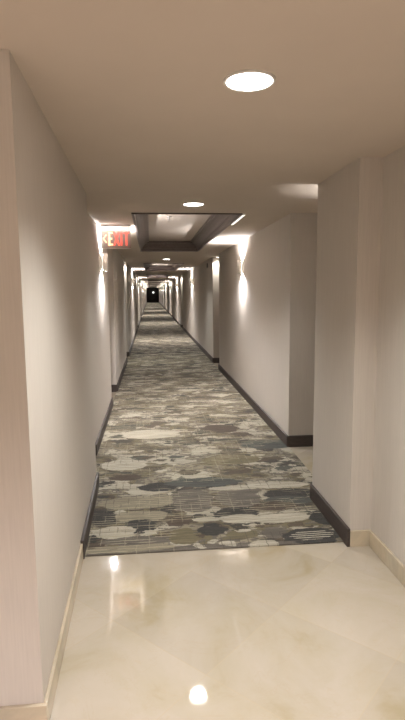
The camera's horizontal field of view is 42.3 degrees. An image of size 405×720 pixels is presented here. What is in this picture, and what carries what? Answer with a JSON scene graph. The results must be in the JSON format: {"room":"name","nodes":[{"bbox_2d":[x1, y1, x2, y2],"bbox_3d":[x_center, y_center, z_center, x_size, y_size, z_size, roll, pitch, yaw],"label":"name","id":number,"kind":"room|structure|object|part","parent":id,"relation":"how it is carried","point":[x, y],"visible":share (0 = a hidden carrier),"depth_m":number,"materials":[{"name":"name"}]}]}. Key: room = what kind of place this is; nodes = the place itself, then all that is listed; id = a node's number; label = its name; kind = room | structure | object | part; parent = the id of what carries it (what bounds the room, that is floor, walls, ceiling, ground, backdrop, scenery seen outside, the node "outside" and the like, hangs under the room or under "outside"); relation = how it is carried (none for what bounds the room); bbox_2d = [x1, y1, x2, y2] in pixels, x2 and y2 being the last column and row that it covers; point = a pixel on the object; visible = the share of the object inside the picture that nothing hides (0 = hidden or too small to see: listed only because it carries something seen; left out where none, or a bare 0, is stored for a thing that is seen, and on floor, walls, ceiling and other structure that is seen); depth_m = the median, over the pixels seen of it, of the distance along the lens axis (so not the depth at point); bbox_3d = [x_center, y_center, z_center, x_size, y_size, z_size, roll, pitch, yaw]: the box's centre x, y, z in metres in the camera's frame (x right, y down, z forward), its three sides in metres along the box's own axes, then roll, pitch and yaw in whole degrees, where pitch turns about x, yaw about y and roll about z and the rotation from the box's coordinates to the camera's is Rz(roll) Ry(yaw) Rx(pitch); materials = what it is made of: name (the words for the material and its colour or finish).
{"room":"hotel corridor","nodes":[
{"label":"hotel corridor","id":0,"kind":"room"},
{"bbox_2d":[0,49,95,705],"bbox_3d":[-2.083,0.069,2.777,2.789,2.286,2.375,-1,7,-6],"label":"wall","id":1,"kind":"structure","parent":0,"point":[48,451],"depth_m":1.90,"materials":[{"name":"paint"}]},
{"bbox_2d":[0,702,47,719],"bbox_3d":[-1.948,1.304,1.738,2.803,0.100,0.016,-1,7,-6],"label":"baseboard","id":2,"kind":"structure","parent":1,"relation":"attached to","point":[36,711],"depth_m":1.86,"materials":[{"name":"beige stone"}]},
{"bbox_2d":[44,473,98,719],"bbox_3d":[-0.701,1.115,3.050,0.020,0.115,2.376,-1,7,-7],"label":"baseboard","id":3,"kind":"structure","parent":1,"relation":"attached to","point":[57,662],"depth_m":2.48,"materials":[{"name":"beige stone"}]},
{"bbox_2d":[87,212,144,442],"bbox_3d":[-4.108,-3.230,28.328,1.442,2.286,47.650,-1,7,-6],"label":"wall","id":4,"kind":"structure","parent":0,"point":[98,278],"depth_m":6.94,"materials":[{"name":"paint"}]},
{"bbox_2d":[95,398,112,453],"bbox_3d":[-1.131,0.719,6.135,0.020,0.115,2.250,-1,7,-6],"label":"baseboard","id":5,"kind":"structure","parent":4,"relation":"attached to","point":[105,422],"depth_m":5.83,"materials":[{"name":"brown wood"}]},
{"bbox_2d":[101,253,107,270],"bbox_3d":[-1.135,-1.131,6.073,0.080,0.200,0.090,-1,7,-6],"label":"wall sconce","id":6,"kind":"object","parent":4,"relation":"attached to","point":[104,263],"visible":1,"depth_m":6.04,"materials":[{"name":"white glass"}]},
{"bbox_2d":[111,385,117,391],"bbox_3d":[-1.539,0.449,8.243,0.411,0.115,0.020,-1,7,-6],"label":"baseboard","id":7,"kind":"structure","parent":4,"relation":"attached to","point":[114,388],"depth_m":8.25,"materials":[{"name":"brown wood"}]},
{"bbox_2d":[117,357,127,389],"bbox_3d":[-1.521,0.217,10.028,0.020,0.115,3.560,-1,7,-6],"label":"baseboard","id":8,"kind":"structure","parent":4,"relation":"attached to","point":[126,360],"depth_m":9.63,"materials":[{"name":"brown wood"}]},
{"bbox_2d":[129,327,137,355],"bbox_3d":[-2.256,-0.732,17.386,0.020,0.115,9.250,-1,7,-6],"label":"baseboard","id":9,"kind":"structure","parent":4,"relation":"attached to","point":[131,346],"depth_m":15.20,"materials":[{"name":"brown wood"}]},
{"bbox_2d":[144,285,146,304],"bbox_3d":[-7.589,-8.339,67.926,0.492,2.286,30.300,-1,7,-6],"label":"wall","id":10,"kind":"structure","parent":0,"point":[145,291],"depth_m":62.63,"materials":[{"name":"paint"}]},
{"bbox_2d":[146,288,158,301],"bbox_3d":[-7.895,-10.305,83.094,2.900,2.286,0.200,-1,7,-6],"label":"wall","id":11,"kind":"structure","parent":0,"point":[151,297],"depth_m":83.00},
{"bbox_2d":[159,285,163,305],"bbox_3d":[-5.198,-8.391,68.159,0.502,2.286,30.300,-1,7,-6],"label":"wall","id":12,"kind":"structure","parent":0,"point":[161,292],"depth_m":62.12,"materials":[{"name":"paint"}]},
{"bbox_2d":[148,214,210,265],"bbox_3d":[-3.740,-6.178,40.893,1.120,0.119,73.030,-1,7,-6],"label":"ceiling","id":13,"kind":"structure","parent":0,"point":[178,227],"depth_m":7.29,"materials":[{"name":"paint"}]},
{"bbox_2d":[0,0,404,287],"bbox_3d":[-4.037,-5.912,39.718,6.500,0.100,87.900,-1,7,-6],"label":"ceiling","id":14,"kind":"structure","parent":0,"point":[134,95],"depth_m":1.99,"materials":[{"name":"white paint"}]},
{"bbox_2d":[100,225,130,248],"bbox_3d":[-0.951,-1.352,5.759,0.330,0.256,0.060,-1,7,-6],"label":"exit sign","id":15,"kind":"object","parent":14,"relation":"hanging from","point":[112,236],"visible":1,"depth_m":5.75,"materials":[{"name":"red plastic"}]},
{"bbox_3d":[-0.950,-1.229,5.775,0.324,0.008,0.014,-1,7,-6],"label":"edge rail","id":16,"kind":"part","parent":15,"relation":"part of","materials":[{"name":"grey metal"}]},
{"bbox_2d":[146,274,170,277],"bbox_3d":[-2.053,-3.917,24.028,1.044,0.171,4.554,-1,7,-6],"label":"trim","id":17,"kind":"structure","parent":14,"relation":"attached to","point":[162,275],"depth_m":26.21,"materials":[{"name":"brown paint"}]},
{"bbox_2d":[143,263,183,270],"bbox_3d":[-1.209,-2.829,15.589,1.044,0.171,4.554,-1,7,-6],"label":"trim","id":18,"kind":"structure","parent":14,"relation":"attached to","point":[174,266],"depth_m":17.71,"materials":[{"name":"brown paint"}]},
{"bbox_2d":[131,213,242,251],"bbox_3d":[-0.366,-1.741,7.151,1.044,0.171,4.554,-1,7,-6],"label":"trim","id":19,"kind":"structure","parent":14,"relation":"attached to","point":[216,223],"depth_m":7.30,"materials":[{"name":"brown wood"}]},
{"bbox_2d":[183,202,203,205],"bbox_3d":[-0.076,-1.309,4.403,0.183,0.009,0.183,-1,7,-6],"label":"recessed light","id":20,"kind":"object","parent":14,"relation":"in","point":[185,203],"visible":1,"depth_m":4.39,"materials":[{"name":"white plastic"}]},
{"bbox_2d":[231,214,244,224],"bbox_3d":[0.359,-1.431,5.343,0.028,0.016,0.720,-1,7,-6],"label":"recessed light","id":21,"kind":"object","parent":14,"relation":"in","point":[243,215],"visible":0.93,"depth_m":5.27,"materials":[{"name":"white plastic"}]},
{"bbox_2d":[223,69,275,91],"bbox_3d":[0.165,-0.978,1.841,0.183,0.009,0.183,-1,7,-6],"label":"recessed light","id":22,"kind":"object","parent":14,"relation":"in","point":[249,80],"visible":1,"depth_m":1.82,"materials":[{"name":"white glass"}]},
{"bbox_2d":[50,357,404,719],"bbox_3d":[-3.967,-3.547,40.030,6.400,0.100,87.900,-1,7,-6],"label":"floor","id":23,"kind":"structure","parent":0,"point":[304,631],"depth_m":2.37,"materials":[{"name":"beige stone"}]},
{"bbox_2d":[85,302,342,556],"bbox_3d":[-3.884,-4.009,43.162,1.906,0.008,81.015,-1,7,-6],"label":"carpet","id":24,"kind":"object","parent":23,"relation":"on","point":[184,462],"visible":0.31,"depth_m":4.65,"materials":[{"name":"carpet"}]},
{"bbox_2d":[164,213,316,435],"bbox_3d":[-0.625,-3.308,28.692,1.752,2.286,47.600,-1,7,-6],"label":"wall","id":25,"kind":"structure","parent":0,"point":[267,311],"depth_m":6.15,"materials":[{"name":"paint"}]},
{"bbox_2d":[182,326,212,361],"bbox_3d":[-0.304,-0.675,16.818,0.020,0.115,10.770,-1,7,-6],"label":"baseboard","id":26,"kind":"structure","parent":25,"relation":"attached to","point":[204,351],"depth_m":14.65,"materials":[{"name":"brown wood"}]},
{"bbox_2d":[212,358,218,362],"bbox_3d":[0.427,0.007,11.513,0.421,0.115,0.020,-1,7,-6],"label":"baseboard","id":27,"kind":"structure","parent":25,"relation":"attached to","point":[214,360],"depth_m":11.49,"materials":[{"name":"brown wood"}]},
{"bbox_2d":[237,260,242,273],"bbox_3d":[0.544,-1.348,7.632,0.080,0.200,0.090,-1,7,-6],"label":"wall sconce","id":28,"kind":"object","parent":25,"relation":"attached to","point":[239,264],"visible":1,"depth_m":7.59,"materials":[{"name":"white glass"}]},
{"bbox_2d":[218,364,287,444],"bbox_3d":[0.590,0.478,7.872,0.020,0.115,5.300,-1,7,-6],"label":"baseboard","id":29,"kind":"structure","parent":25,"relation":"attached to","point":[269,421],"depth_m":6.67,"materials":[{"name":"brown wood"}]},
{"bbox_2d":[286,435,312,446],"bbox_3d":[1.674,0.799,5.326,1.671,0.115,0.020,-1,7,-6],"label":"baseboard","id":30,"kind":"structure","parent":25,"relation":"attached to","point":[297,440],"depth_m":5.25,"materials":[{"name":"brown wood"}]},
{"bbox_2d":[312,157,383,529],"bbox_3d":[1.807,-0.063,3.524,1.920,2.286,0.745,-1,7,-6],"label":"wall","id":31,"kind":"structure","parent":0,"point":[349,212],"depth_m":3.18,"materials":[{"name":"paint"}]},
{"bbox_2d":[310,484,349,546],"bbox_3d":[0.852,1.035,3.562,0.020,0.115,0.760,-1,7,-6],"label":"baseboard","id":32,"kind":"structure","parent":31,"relation":"attached to","point":[324,507],"depth_m":3.47,"materials":[{"name":"brown wood"}]},
{"bbox_2d":[350,529,371,546],"bbox_3d":[0.966,1.088,3.203,0.135,0.100,0.016,-1,7,-6],"label":"baseboard","id":33,"kind":"structure","parent":31,"relation":"attached to","point":[357,537],"depth_m":3.19,"materials":[{"name":"beige stone"}]},
{"bbox_2d":[371,146,404,564],"bbox_3d":[1.435,0.403,-0.040,0.200,2.286,6.335,-1,7,-6],"label":"wall","id":34,"kind":"structure","parent":0,"point":[388,485],"depth_m":2.89,"materials":[{"name":"paint"}]},
{"bbox_2d":[369,531,404,586],"bbox_3d":[1.337,1.490,0.082,0.016,0.100,6.319,-1,7,-6],"label":"baseboard","id":35,"kind":"structure","parent":34,"relation":"attached to","point":[383,552],"depth_m":2.95,"materials":[{"name":"beige stone"}]}
]}

